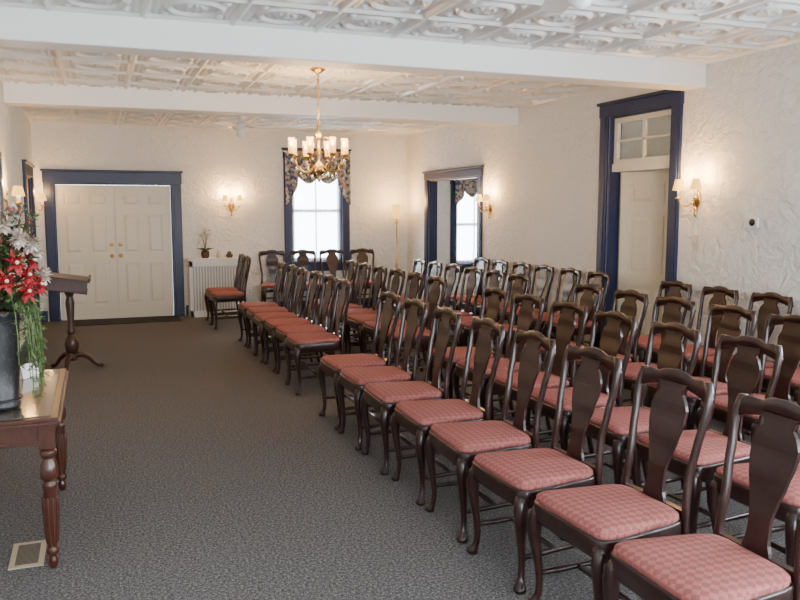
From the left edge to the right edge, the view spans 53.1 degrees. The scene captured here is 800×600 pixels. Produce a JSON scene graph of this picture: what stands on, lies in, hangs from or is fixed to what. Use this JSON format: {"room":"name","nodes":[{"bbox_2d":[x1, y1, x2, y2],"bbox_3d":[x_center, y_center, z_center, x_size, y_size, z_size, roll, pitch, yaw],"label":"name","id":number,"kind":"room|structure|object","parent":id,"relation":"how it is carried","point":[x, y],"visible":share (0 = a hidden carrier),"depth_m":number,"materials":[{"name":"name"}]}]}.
{"room":"funeral home chapel","nodes":[
{"label":"funeral home chapel","id":0,"kind":"room"},
{"bbox_2d":[0,80,33,347],"bbox_3d":[-2.820,-0.427,4.956,0.140,3.020,14.300,-2,7,-21],"label":"wall","id":1,"kind":"structure","parent":0,"point":[15,127],"depth_m":8.78,"materials":[{"name":"white paint"}]},
{"bbox_2d":[0,152,5,242],"bbox_3d":[-3.388,-0.813,6.687,0.050,0.900,1.000,-2,7,-21],"label":"wall mirror","id":2,"kind":"object","parent":1,"relation":"attached to","point":[2,208],"visible":0.4,"depth_m":7.08,"materials":[{"name":"blue paint"}]},
{"bbox_2d":[4,186,24,208],"bbox_3d":[-3.721,-0.935,7.730,0.172,0.330,0.324,-2,7,-21],"label":"wall sconce","id":3,"kind":"object","parent":1,"relation":"attached to","point":[17,191],"visible":0.7,"depth_m":7.62,"materials":[{"name":"gold metal"}]},
{"bbox_2d":[20,311,41,368],"bbox_3d":[-2.742,0.992,5.135,0.018,0.160,14.280,-2,7,-21],"label":"baseboard","id":4,"kind":"structure","parent":1,"relation":"attached to","point":[24,349],"depth_m":8.80,"materials":[{"name":"blue paint"}]},
{"bbox_2d":[27,179,34,322],"bbox_3d":[-4.893,-0.568,10.488,0.190,2.055,1.082,-2,7,-21],"label":"door","id":5,"kind":"structure","parent":1,"relation":"in","point":[27,179],"depth_m":10.85,"materials":[{"name":"beige paint"}]},
{"bbox_2d":[22,159,40,341],"bbox_3d":[-4.886,-0.661,10.480,0.195,2.250,1.440,-2,7,-21],"label":"trim","id":6,"kind":"structure","parent":1,"relation":"attached to","point":[27,167],"depth_m":10.90,"materials":[{"name":"blue paint"}]},
{"bbox_2d":[35,193,45,213],"bbox_3d":[-5.088,-1.338,11.306,0.172,0.330,0.324,-2,7,-21],"label":"wall sconce","id":7,"kind":"object","parent":1,"relation":"attached to","point":[42,197],"visible":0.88,"depth_m":11.20,"materials":[{"name":"beige fabric"}]},
{"bbox_2d":[31,122,474,321],"bbox_3d":[-1.411,-1.350,13.163,8.640,3.020,0.140,-2,7,-21],"label":"wall","id":8,"kind":"structure","parent":0,"point":[214,163],"depth_m":12.64,"materials":[{"name":"white paint"}]},
{"bbox_2d":[55,185,118,319],"bbox_3d":[-4.661,-0.709,11.971,0.830,2.004,0.190,-2,7,-21],"label":"door","id":9,"kind":"structure","parent":8,"relation":"in","point":[86,227],"depth_m":11.95,"materials":[{"name":"beige paint"}]},
{"bbox_2d":[40,169,184,321],"bbox_3d":[-4.289,-0.832,12.091,2.000,2.230,0.195,-2,7,-21],"label":"trim","id":10,"kind":"structure","parent":8,"relation":"attached to","point":[50,178],"depth_m":11.91,"materials":[{"name":"blue paint"}]},
{"bbox_2d":[114,185,173,317],"bbox_3d":[-3.913,-0.741,12.253,0.806,2.004,0.190,-2,7,-21],"label":"door","id":11,"kind":"structure","parent":8,"relation":"in","point":[142,213],"depth_m":12.23,"materials":[{"name":"beige paint"}]},
{"bbox_2d":[42,297,378,321],"bbox_3d":[-2.579,0.130,12.797,5.800,0.160,0.020,-2,7,-21],"label":"baseboard","id":12,"kind":"structure","parent":8,"relation":"attached to","point":[45,313],"depth_m":13.03,"materials":[{"name":"blue paint"}]},
{"bbox_2d":[222,195,242,215],"bbox_3d":[-2.627,-1.474,12.516,0.324,0.330,0.172,-2,7,-21],"label":"wall sconce","id":13,"kind":"object","parent":8,"relation":"attached to","point":[231,206],"visible":1,"depth_m":12.50,"materials":[{"name":"gold metal"}]},
{"bbox_2d":[281,147,350,271],"bbox_3d":[-1.368,-1.472,13.123,1.160,1.990,0.220,-2,7,-21],"label":"trim","id":14,"kind":"structure","parent":8,"relation":"attached to","point":[344,205],"depth_m":13.14,"materials":[{"name":"blue paint"}]},
{"bbox_2d":[292,179,339,260],"bbox_3d":[-1.386,-1.468,13.170,0.820,1.628,0.040,-2,7,-21],"label":"window","id":15,"kind":"structure","parent":8,"relation":"in","point":[315,210],"depth_m":13.20,"materials":[{"name":"white paint"}]},
{"bbox_2d":[283,150,350,204],"bbox_3d":[-1.323,-1.971,12.947,1.120,0.862,0.057,-2,7,-21],"label":"window valance","id":16,"kind":"object","parent":8,"relation":"attached to","point":[291,177],"visible":0.49,"depth_m":12.90,"materials":[{"name":"fabric"}]},
{"bbox_2d":[450,178,476,272],"bbox_3d":[1.333,-1.338,14.170,1.060,1.690,0.220,-2,7,-21],"label":"trim","id":17,"kind":"structure","parent":8,"relation":"attached to","point":[452,182],"depth_m":13.97,"materials":[{"name":"blue paint"}]},
{"bbox_2d":[454,180,476,204],"bbox_3d":[1.378,-1.877,13.991,0.940,0.442,0.057,-2,7,-21],"label":"window valance","id":18,"kind":"object","parent":8,"relation":"attached to","point":[469,187],"visible":0.43,"depth_m":13.88,"materials":[{"name":"fabric"}]},
{"bbox_2d":[456,197,476,262],"bbox_3d":[1.316,-1.344,14.217,0.760,1.348,0.040,-2,7,-21],"label":"window","id":19,"kind":"structure","parent":8,"relation":"in","point":[473,224],"depth_m":14.18,"materials":[{"name":"white paint"}]},
{"bbox_2d":[0,304,785,599],"bbox_3d":[1.153,0.965,6.631,8.640,0.120,14.580,-2,7,-21],"label":"floor","id":20,"kind":"structure","parent":0,"point":[194,471],"depth_m":4.61,"materials":[{"name":"grey carpet"}]},
{"bbox_2d":[8,540,46,569],"bbox_3d":[-1.778,1.216,3.828,0.150,0.008,0.300,-2,7,-21],"label":"floor vent","id":21,"kind":"object","parent":20,"relation":"in","point":[26,554],"visible":0.99,"depth_m":3.81,"materials":[{"name":"beige metal"}]},
{"bbox_2d":[0,368,68,568],"bbox_3d":[-1.967,0.826,4.099,0.494,0.721,1.224,-2,7,-21],"label":"console table","id":22,"kind":"object","parent":20,"relation":"on","point":[38,421],"visible":1,"depth_m":3.65,"materials":[{"name":"brown wood"}]},
{"bbox_2d":[0,198,53,411],"bbox_3d":[-1.831,0.022,3.657,0.416,0.974,0.438,-1,6,-7],"label":"flower vase","id":23,"kind":"object","parent":22,"relation":"on","point":[16,238],"visible":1,"depth_m":3.64,"materials":[{"name":"multicoloured plant"}]},
{"bbox_2d":[20,361,38,378],"bbox_3d":[-2.049,0.387,4.416,0.035,0.079,0.120,2,7,18],"label":"table card","id":24,"kind":"object","parent":22,"relation":"on","point":[25,374],"visible":0.61,"depth_m":4.39,"materials":[{"name":"white paper"}]},
{"bbox_2d":[44,272,103,370],"bbox_3d":[-3.349,0.221,8.213,0.542,1.002,0.588,-2,7,-21],"label":"lectern","id":25,"kind":"object","parent":20,"relation":"on","point":[69,284],"visible":0.85,"depth_m":8.16,"materials":[{"name":"brown wood"}]},
{"bbox_2d":[74,316,181,325],"bbox_3d":[-4.045,0.307,11.885,1.500,0.012,0.590,-2,7,-21],"label":"door mat","id":26,"kind":"object","parent":20,"relation":"on","point":[157,318],"visible":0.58,"depth_m":11.86,"materials":[{"name":"black fabric"}]},
{"bbox_2d":[186,257,244,317],"bbox_3d":[-2.858,-0.207,12.480,0.880,0.900,0.300,-2,7,-21],"label":"radiator cover","id":27,"kind":"object","parent":20,"relation":"on","point":[211,272],"visible":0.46,"depth_m":12.32,"materials":[{"name":"white metal"}]},
{"bbox_2d":[197,228,214,257],"bbox_3d":[-3.010,-0.890,12.355,0.292,0.486,0.278,-2,7,-21],"label":"potted orchid","id":28,"kind":"object","parent":27,"relation":"on","point":[205,253],"visible":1,"depth_m":12.32,"materials":[{"name":"brown"}]},
{"bbox_2d":[216,250,220,257],"bbox_3d":[-2.817,-0.714,12.428,0.070,0.120,0.070,-2,7,-21],"label":"vase","id":29,"kind":"object","parent":27,"relation":"on","point":[218,255],"visible":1,"depth_m":12.40,"materials":[{"name":"beige ceramic"}]},
{"bbox_2d":[226,251,232,257],"bbox_3d":[-2.666,-0.715,12.507,0.110,0.103,0.110,-2,7,-21],"label":"planter","id":30,"kind":"object","parent":27,"relation":"on","point":[229,254],"visible":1,"depth_m":12.47,"materials":[{"name":"brown"}]},
{"bbox_2d":[204,253,245,323],"bbox_3d":[-2.572,-0.182,11.792,0.555,1.005,0.499,-3,7,-22],"label":"dining chair","id":31,"kind":"object","parent":20,"relation":"on","point":[241,256],"visible":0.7,"depth_m":11.84,"materials":[{"name":"brown wood"}]},
{"bbox_2d":[208,255,251,329],"bbox_3d":[-2.398,-0.125,11.283,0.555,1.005,0.499,-3,7,-22],"label":"dining chair","id":32,"kind":"object","parent":20,"relation":"on","point":[215,297],"visible":0.85,"depth_m":11.16,"materials":[{"name":"brown wood"}]},
{"bbox_2d":[237,262,286,346],"bbox_3d":[-1.702,0.031,9.901,0.555,1.005,0.499,-2,7,-20],"label":"dining chair","id":33,"kind":"object","parent":20,"relation":"on","point":[280,276],"visible":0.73,"depth_m":9.86,"materials":[{"name":"brown wood"}]},
{"bbox_2d":[245,264,297,353],"bbox_3d":[-1.507,0.087,9.400,0.555,1.005,0.499,-2,7,-20],"label":"dining chair","id":34,"kind":"object","parent":20,"relation":"on","point":[290,278],"visible":0.62,"depth_m":9.39,"materials":[{"name":"brown wood"}]},
{"bbox_2d":[258,250,293,307],"bbox_3d":[-1.971,-0.278,12.643,0.499,1.005,0.555,-2,7,-20],"label":"dining chair","id":35,"kind":"object","parent":20,"relation":"on","point":[271,260],"visible":0.5,"depth_m":12.79,"materials":[{"name":"brown wood"}]},
{"bbox_2d":[252,267,307,362],"bbox_3d":[-1.331,0.145,8.886,0.555,1.005,0.499,-2,7,-19],"label":"dining chair","id":36,"kind":"object","parent":20,"relation":"on","point":[259,319],"visible":0.74,"depth_m":8.85,"materials":[{"name":"brown wood"}]},
{"bbox_2d":[262,271,322,371],"bbox_3d":[-1.125,0.200,8.396,0.555,1.005,0.499,-2,7,-21],"label":"dining chair","id":37,"kind":"object","parent":20,"relation":"on","point":[270,325],"visible":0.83,"depth_m":8.36,"materials":[{"name":"brown wood"}]},
{"bbox_2d":[273,274,337,381],"bbox_3d":[-0.927,0.257,7.894,0.555,1.005,0.499,-2,7,-21],"label":"dining chair","id":38,"kind":"object","parent":20,"relation":"on","point":[281,333],"visible":0.7,"depth_m":7.89,"materials":[{"name":"brown wood"}]},
{"bbox_2d":[290,249,324,304],"bbox_3d":[-1.500,-0.297,12.814,0.499,1.005,0.555,-2,7,-19],"label":"dining chair","id":39,"kind":"object","parent":20,"relation":"on","point":[302,259],"visible":0.31,"depth_m":12.99,"materials":[{"name":"brown wood"}]},
{"bbox_2d":[284,279,351,394],"bbox_3d":[-0.753,0.314,7.383,0.555,1.005,0.499,-2,7,-20],"label":"dining chair","id":40,"kind":"object","parent":20,"relation":"on","point":[299,343],"visible":0.88,"depth_m":7.26,"materials":[{"name":"brown wood"}]},
{"bbox_2d":[307,260,357,338],"bbox_3d":[-0.853,-0.005,10.216,0.555,1.005,0.499,-3,7,-22],"label":"dining chair","id":41,"kind":"object","parent":20,"relation":"on","point":[352,263],"visible":0.3,"depth_m":10.18,"materials":[{"name":"brown wood"}]},
{"bbox_2d":[319,249,354,303],"bbox_3d":[-1.037,-0.317,12.987,0.499,1.005,0.555,-2,7,-20],"label":"dining chair","id":42,"kind":"object","parent":20,"relation":"on","point":[332,259],"visible":0.31,"depth_m":13.15,"materials":[{"name":"brown wood"}]},
{"bbox_2d":[320,262,370,340],"bbox_3d":[-0.666,0.051,9.718,0.555,1.005,0.499,-2,7,-19],"label":"dining chair","id":43,"kind":"object","parent":20,"relation":"on","point":[364,266],"visible":0.49,"depth_m":9.72,"materials":[{"name":"brown wood"}]},
{"bbox_2d":[317,291,400,429],"bbox_3d":[-0.316,0.441,6.253,0.555,1.005,0.499,-3,7,-21],"label":"dining chair","id":44,"kind":"object","parent":20,"relation":"on","point":[332,365],"visible":0.75,"depth_m":6.23,"materials":[{"name":"brown wood"}]},
{"bbox_2d":[331,265,387,353],"bbox_3d":[-0.466,0.107,9.219,0.555,1.005,0.499,-3,7,-21],"label":"dining chair","id":45,"kind":"object","parent":20,"relation":"on","point":[380,269],"visible":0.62,"depth_m":9.22,"materials":[{"name":"brown wood"}]},
{"bbox_2d":[350,248,385,307],"bbox_3d":[-0.545,-0.339,13.184,0.499,1.005,0.555,-2,7,-20],"label":"dining chair","id":46,"kind":"object","parent":20,"relation":"on","point":[362,257],"visible":0.38,"depth_m":13.35,"materials":[{"name":"brown wood"}]},
{"bbox_2d":[345,268,404,359],"bbox_3d":[-0.268,0.162,8.730,0.555,1.005,0.499,-3,7,-22],"label":"dining chair","id":47,"kind":"object","parent":20,"relation":"on","point":[356,321],"visible":0.51,"depth_m":8.71,"materials":[{"name":"brown wood"}]},
{"bbox_2d":[336,298,427,450],"bbox_3d":[-0.128,0.499,5.742,0.555,1.005,0.499,-2,7,-20],"label":"dining chair","id":48,"kind":"object","parent":20,"relation":"on","point":[354,379],"visible":0.85,"depth_m":5.70,"materials":[{"name":"brown wood"}]},
{"bbox_2d":[360,272,424,370],"bbox_3d":[-0.070,0.220,8.215,0.555,1.005,0.499,-3,7,-21],"label":"dining chair","id":49,"kind":"object","parent":20,"relation":"on","point":[368,327],"visible":0.41,"depth_m":8.22,"materials":[{"name":"brown wood"}]},
{"bbox_2d":[392,204,401,267],"bbox_3d":[-0.054,-0.713,13.269,0.260,1.730,0.256,-2,7,-21],"label":"floor lamp","id":50,"kind":"object","parent":20,"relation":"on","point":[396,212],"visible":0.74,"depth_m":13.15,"materials":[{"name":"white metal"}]},
{"bbox_2d":[376,258,425,324],"bbox_3d":[0.022,-0.042,10.545,0.555,1.005,0.499,-2,7,-19],"label":"dining chair","id":51,"kind":"object","parent":20,"relation":"on","point":[419,262],"visible":0.28,"depth_m":10.52,"materials":[{"name":"brown wood"}]},
{"bbox_2d":[360,307,460,474],"bbox_3d":[0.068,0.556,5.227,0.555,1.005,0.499,-2,7,-19],"label":"dining chair","id":52,"kind":"object","parent":20,"relation":"on","point":[383,397],"visible":0.81,"depth_m":5.17,"materials":[{"name":"brown wood"}]},
{"bbox_2d":[378,276,446,381],"bbox_3d":[0.121,0.275,7.728,0.555,1.005,0.499,-2,7,-21],"label":"dining chair","id":53,"kind":"object","parent":20,"relation":"on","point":[437,280],"visible":0.44,"depth_m":7.69,"materials":[{"name":"brown wood"}]},
{"bbox_2d":[393,261,442,326],"bbox_3d":[0.205,0.014,10.046,0.555,1.005,0.499,-2,7,-19],"label":"dining chair","id":54,"kind":"object","parent":20,"relation":"on","point":[435,264],"visible":0.36,"depth_m":10.08,"materials":[{"name":"brown wood"}]},
{"bbox_2d":[405,263,461,351],"bbox_3d":[0.405,0.069,9.556,0.555,1.005,0.499,-3,7,-22],"label":"dining chair","id":55,"kind":"object","parent":20,"relation":"on","point":[453,267],"visible":0.43,"depth_m":9.57,"materials":[{"name":"brown wood"}]},
{"bbox_2d":[390,317,504,505],"bbox_3d":[0.278,0.615,4.711,0.555,1.005,0.499,-2,7,-19],"label":"dining chair","id":56,"kind":"object","parent":20,"relation":"on","point":[417,417],"visible":0.83,"depth_m":4.66,"materials":[{"name":"brown wood"}]},
{"bbox_2d":[422,266,482,352],"bbox_3d":[0.598,0.127,9.042,0.555,1.005,0.499,-3,7,-22],"label":"dining chair","id":57,"kind":"object","parent":20,"relation":"on","point":[472,279],"visible":0.41,"depth_m":9.06,"materials":[{"name":"brown wood"}]},
{"bbox_2d":[439,257,489,333],"bbox_3d":[0.883,-0.080,10.879,0.555,1.005,0.499,-3,7,-22],"label":"dining chair","id":58,"kind":"object","parent":20,"relation":"on","point":[481,260],"visible":0.31,"depth_m":10.86,"materials":[{"name":"brown wood"}]},
{"bbox_2d":[428,287,508,409],"bbox_3d":[0.555,0.403,6.590,0.555,1.005,0.499,-2,7,-20],"label":"dining chair","id":59,"kind":"object","parent":20,"relation":"on","point":[493,309],"visible":0.41,"depth_m":6.55,"materials":[{"name":"brown wood"}]},
{"bbox_2d":[451,270,505,357],"bbox_3d":[0.788,0.183,8.546,0.555,1.005,0.499,-2,7,-21],"label":"dining chair","id":60,"kind":"object","parent":20,"relation":"on","point":[494,282],"visible":0.4,"depth_m":8.53,"materials":[{"name":"brown wood"}]},
{"bbox_2d":[455,259,507,319],"bbox_3d":[1.062,-0.022,10.368,0.555,1.005,0.499,-2,7,-19],"label":"dining chair","id":61,"kind":"object","parent":20,"relation":"on","point":[500,262],"visible":0.33,"depth_m":10.33,"materials":[{"name":"brown wood"}]},
{"bbox_2d":[424,329,555,543],"bbox_3d":[0.469,0.671,4.208,0.555,1.005,0.499,-2,7,-19],"label":"dining chair","id":62,"kind":"object","parent":20,"relation":"on","point":[458,442],"visible":0.83,"depth_m":4.16,"materials":[{"name":"brown wood"}]},
{"bbox_2d":[461,273,530,357],"bbox_3d":[0.970,0.240,8.043,0.555,1.005,0.499,-3,7,-22],"label":"dining chair","id":63,"kind":"object","parent":20,"relation":"on","point":[517,288],"visible":0.37,"depth_m":8.08,"materials":[{"name":"brown wood"}]},
{"bbox_2d":[452,294,544,419],"bbox_3d":[0.746,0.461,6.073,0.555,1.005,0.499,-3,7,-22],"label":"dining chair","id":64,"kind":"object","parent":20,"relation":"on","point":[526,312],"visible":0.5,"depth_m":6.09,"materials":[{"name":"brown wood"}]},
{"bbox_2d":[476,262,530,346],"bbox_3d":[1.270,0.033,9.883,0.555,1.005,0.499,-3,7,-21],"label":"dining chair","id":65,"kind":"object","parent":20,"relation":"on","point":[521,265],"visible":0.36,"depth_m":9.90,"materials":[{"name":"brown wood"}]},
{"bbox_2d":[494,264,553,348],"bbox_3d":[1.455,0.091,9.364,0.555,1.005,0.499,-2,7,-21],"label":"dining chair","id":66,"kind":"object","parent":20,"relation":"on","point":[542,277],"visible":0.41,"depth_m":9.37,"materials":[{"name":"brown wood"}]},
{"bbox_2d":[485,301,587,435],"bbox_3d":[0.948,0.519,5.557,0.555,1.005,0.499,-3,7,-23],"label":"dining chair","id":67,"kind":"object","parent":20,"relation":"on","point":[566,324],"visible":0.41,"depth_m":5.57,"materials":[{"name":"brown wood"}]},
{"bbox_2d":[466,345,622,594],"bbox_3d":[0.661,0.729,3.691,0.555,1.005,0.499,-3,7,-22],"label":"dining chair","id":68,"kind":"object","parent":20,"relation":"on","point":[516,476],"visible":0.91,"depth_m":3.65,"materials":[{"name":"brown wood"}]},
{"bbox_2d":[525,267,580,342],"bbox_3d":[1.655,0.146,8.873,0.555,1.005,0.499,-2,7,-19],"label":"dining chair","id":69,"kind":"object","parent":20,"relation":"on","point":[568,282],"visible":0.38,"depth_m":8.88,"materials":[{"name":"brown wood"}]},
{"bbox_2d":[524,284,603,378],"bbox_3d":[1.399,0.368,6.901,0.555,1.005,0.499,-2,7,-20],"label":"dining chair","id":70,"kind":"object","parent":20,"relation":"on","point":[587,299],"visible":0.27,"depth_m":6.92,"materials":[{"name":"brown wood"}]},
{"bbox_2d":[541,271,610,363],"bbox_3d":[1.846,0.203,8.365,0.555,1.005,0.499,-2,7,-19],"label":"dining chair","id":71,"kind":"object","parent":20,"relation":"on","point":[599,275],"visible":0.4,"depth_m":8.32,"materials":[{"name":"brown wood"}]},
{"bbox_2d":[526,310,636,467],"bbox_3d":[1.126,0.578,5.038,0.555,1.005,0.499,-3,7,-22],"label":"dining chair","id":72,"kind":"object","parent":20,"relation":"on","point":[611,335],"visible":0.48,"depth_m":5.01,"materials":[{"name":"brown wood"}]},
{"bbox_2d":[568,289,648,401],"bbox_3d":[1.617,0.425,6.393,0.555,1.005,0.499,-2,7,-20],"label":"dining chair","id":73,"kind":"object","parent":20,"relation":"on","point":[628,307],"visible":0.23,"depth_m":6.38,"materials":[{"name":"brown wood"}]},
{"bbox_2d":[527,365,714,599],"bbox_3d":[0.868,0.787,3.178,0.555,1.005,0.499,-3,7,-23],"label":"dining chair","id":74,"kind":"object","parent":20,"relation":"on","point":[592,519],"visible":0.86,"depth_m":3.15,"materials":[{"name":"brown wood"}]},
{"bbox_2d":[569,321,700,494],"bbox_3d":[1.324,0.635,4.525,0.555,1.005,0.499,-2,7,-19],"label":"dining chair","id":75,"kind":"object","parent":20,"relation":"on","point":[671,350],"visible":0.48,"depth_m":4.47,"materials":[{"name":"brown wood"}]},
{"bbox_2d":[611,280,691,385],"bbox_3d":[2.262,0.332,7.225,0.555,1.005,0.499,-2,7,-20],"label":"dining chair","id":76,"kind":"object","parent":20,"relation":"on","point":[675,286],"visible":0.36,"depth_m":7.15,"materials":[{"name":"brown wood"}]},
{"bbox_2d":[609,296,695,428],"bbox_3d":[1.799,0.482,5.888,0.555,1.005,0.499,-3,7,-22],"label":"dining chair","id":77,"kind":"object","parent":20,"relation":"on","point":[673,313],"visible":0.41,"depth_m":5.87,"materials":[{"name":"brown wood"}]},
{"bbox_2d":[651,286,738,400],"bbox_3d":[2.455,0.390,6.707,0.555,1.005,0.499,-2,7,-19],"label":"dining chair","id":78,"kind":"object","parent":20,"relation":"on","point":[719,293],"visible":0.36,"depth_m":6.73,"materials":[{"name":"brown wood"}]},
{"bbox_2d":[602,393,799,599],"bbox_3d":[1.048,0.845,2.664,0.555,1.005,0.499,-2,7,-20],"label":"dining chair","id":79,"kind":"object","parent":20,"relation":"on","point":[719,565],"visible":1,"depth_m":2.67,"materials":[{"name":"brown wood"}]},
{"bbox_2d":[644,304,757,440],"bbox_3d":[2.008,0.541,5.368,0.555,1.005,0.499,-2,7,-20],"label":"dining chair","id":80,"kind":"object","parent":20,"relation":"on","point":[730,324],"visible":0.39,"depth_m":5.39,"materials":[{"name":"brown wood"}]},
{"bbox_2d":[631,334,783,533],"bbox_3d":[1.533,0.692,4.022,0.555,1.005,0.499,-2,7,-21],"label":"dining chair","id":81,"kind":"object","parent":20,"relation":"on","point":[744,372],"visible":0.54,"depth_m":4.00,"materials":[{"name":"brown wood"}]},
{"bbox_2d":[692,292,793,412],"bbox_3d":[2.650,0.447,6.199,0.555,1.005,0.499,-2,7,-19],"label":"dining chair","id":82,"kind":"object","parent":20,"relation":"on","point":[771,299],"visible":0.29,"depth_m":6.25,"materials":[{"name":"brown wood"}]},
{"bbox_2d":[695,314,799,442],"bbox_3d":[2.187,0.598,4.859,0.555,1.005,0.499,-3,7,-22],"label":"dining chair","id":83,"kind":"object","parent":20,"relation":"on","point":[789,337],"visible":0.37,"depth_m":4.91,"materials":[{"name":"brown wood"}]},
{"bbox_2d":[706,388,799,567],"bbox_3d":[1.737,0.750,3.504,0.555,1.005,0.499,-3,7,-21],"label":"dining chair","id":84,"kind":"object","parent":20,"relation":"on","point":[788,512],"visible":0.4,"depth_m":3.45,"materials":[{"name":"brown wood"}]},
{"bbox_2d":[744,363,799,435],"bbox_3d":[2.867,0.504,5.697,0.555,1.005,0.499,-2,7,-19],"label":"dining chair","id":85,"kind":"object","parent":20,"relation":"on","point":[795,382],"visible":0.23,"depth_m":5.61,"materials":[{"name":"brown wood"}]},
{"bbox_2d":[0,0,799,134],"bbox_3d":[-0.043,-1.782,5.865,5.800,0.330,14.300,-2,7,-21],"label":"ceiling","id":86,"kind":"structure","parent":0,"point":[699,31],"depth_m":6.09,"materials":[{"name":"white metal"}]},
{"bbox_2d":[192,115,283,137],"bbox_3d":[-2.120,-2.305,10.605,1.226,0.310,1.171,-2,7,-21],"label":"ceiling fan","id":87,"kind":"object","parent":86,"relation":"hanging from","point":[239,127],"depth_m":10.51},
{"bbox_2d":[3,80,518,125],"bbox_3d":[-1.274,-2.209,9.077,5.800,0.240,0.270,-2,7,-21],"label":"beam","id":88,"kind":"structure","parent":86,"relation":"attached to","point":[56,95],"depth_m":8.78,"materials":[{"name":"white paint"}]},
{"bbox_2d":[288,67,348,181],"bbox_3d":[-0.726,-1.570,7.204,0.562,1.010,0.547,2,7,21],"label":"chandelier","id":89,"kind":"object","parent":86,"relation":"hanging from","point":[318,170],"visible":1,"depth_m":7.17,"materials":[{"name":"gold metal"}]},
{"bbox_2d":[0,6,706,90],"bbox_3d":[-0.105,-1.865,6.020,5.800,0.240,0.270,-2,7,-21],"label":"beam","id":90,"kind":"structure","parent":86,"relation":"attached to","point":[19,27],"depth_m":5.73,"materials":[{"name":"white paint"}]},
{"bbox_2d":[540,0,591,13],"bbox_3d":[0.900,-1.540,3.808,1.169,0.310,1.226,-2,7,-21],"label":"ceiling fan","id":91,"kind":"object","parent":86,"relation":"hanging from","point":[553,6],"depth_m":4.23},
{"bbox_2d":[407,42,799,400],"bbox_3d":[2.733,-0.663,7.052,0.140,3.020,14.300,-2,7,-21],"label":"wall","id":92,"kind":"structure","parent":0,"point":[741,129],"depth_m":7.17,"materials":[{"name":"white paint"}]},
{"bbox_2d":[422,165,483,295],"bbox_3d":[0.818,-0.835,12.028,0.195,2.250,2.100,-2,7,-21],"label":"trim","id":93,"kind":"structure","parent":92,"relation":"attached to","point":[430,177],"depth_m":12.72,"materials":[{"name":"blue paint"}]},
{"bbox_2d":[475,194,491,218],"bbox_3d":[1.142,-1.256,10.758,0.172,0.330,0.324,-2,7,-21],"label":"wall sconce","id":94,"kind":"object","parent":92,"relation":"attached to","point":[486,197],"visible":1,"depth_m":10.77,"materials":[{"name":"gold metal"}]},
{"bbox_2d":[594,90,684,348],"bbox_3d":[2.374,-0.621,7.931,0.195,2.740,1.300,-2,7,-21],"label":"trim","id":95,"kind":"structure","parent":92,"relation":"attached to","point":[608,181],"depth_m":8.22,"materials":[{"name":"blue paint"}]},
{"bbox_2d":[612,109,670,171],"bbox_3d":[2.399,-1.547,7.837,0.080,0.542,0.944,-2,7,-21],"label":"transom window","id":96,"kind":"structure","parent":92,"relation":"in","point":[657,162],"depth_m":7.85,"materials":[{"name":"beige paint"}]},
{"bbox_2d":[617,171,668,361],"bbox_3d":[2.589,-0.276,8.050,0.190,2.020,0.920,-5,8,-37],"label":"door","id":97,"kind":"structure","parent":92,"relation":"in","point":[644,195],"depth_m":8.14,"materials":[{"name":"beige paint"}]},
{"bbox_2d":[673,178,701,216],"bbox_3d":[2.555,-0.899,7.055,0.172,0.330,0.324,-2,7,-21],"label":"wall sconce","id":98,"kind":"object","parent":92,"relation":"attached to","point":[695,184],"visible":1,"depth_m":7.06,"materials":[{"name":"beige fabric"}]},
{"bbox_2d":[692,235,698,248],"bbox_3d":[2.629,-0.520,7.125,0.014,0.120,0.080,-2,7,-21],"label":"light switch","id":99,"kind":"object","parent":92,"relation":"attached to","point":[695,238],"visible":1,"depth_m":7.12,"materials":[{"name":"beige plastic"}]},
{"bbox_2d":[744,217,758,227],"bbox_3d":[2.850,-0.630,6.498,0.036,0.084,0.140,-2,7,-21],"label":"thermostat","id":100,"kind":"object","parent":92,"relation":"attached to","point":[750,222],"visible":1,"depth_m":6.47,"materials":[{"name":"white plastic"}]},
{"bbox_2d":[616,116,670,310],"bbox_3d":[3.144,-0.834,8.213,1.460,3.100,2.000,-2,7,-21],"label":"wall","id":101,"kind":"structure","parent":0,"point":[660,146],"depth_m":8.93,"materials":[{"name":"white paint"}]}
]}

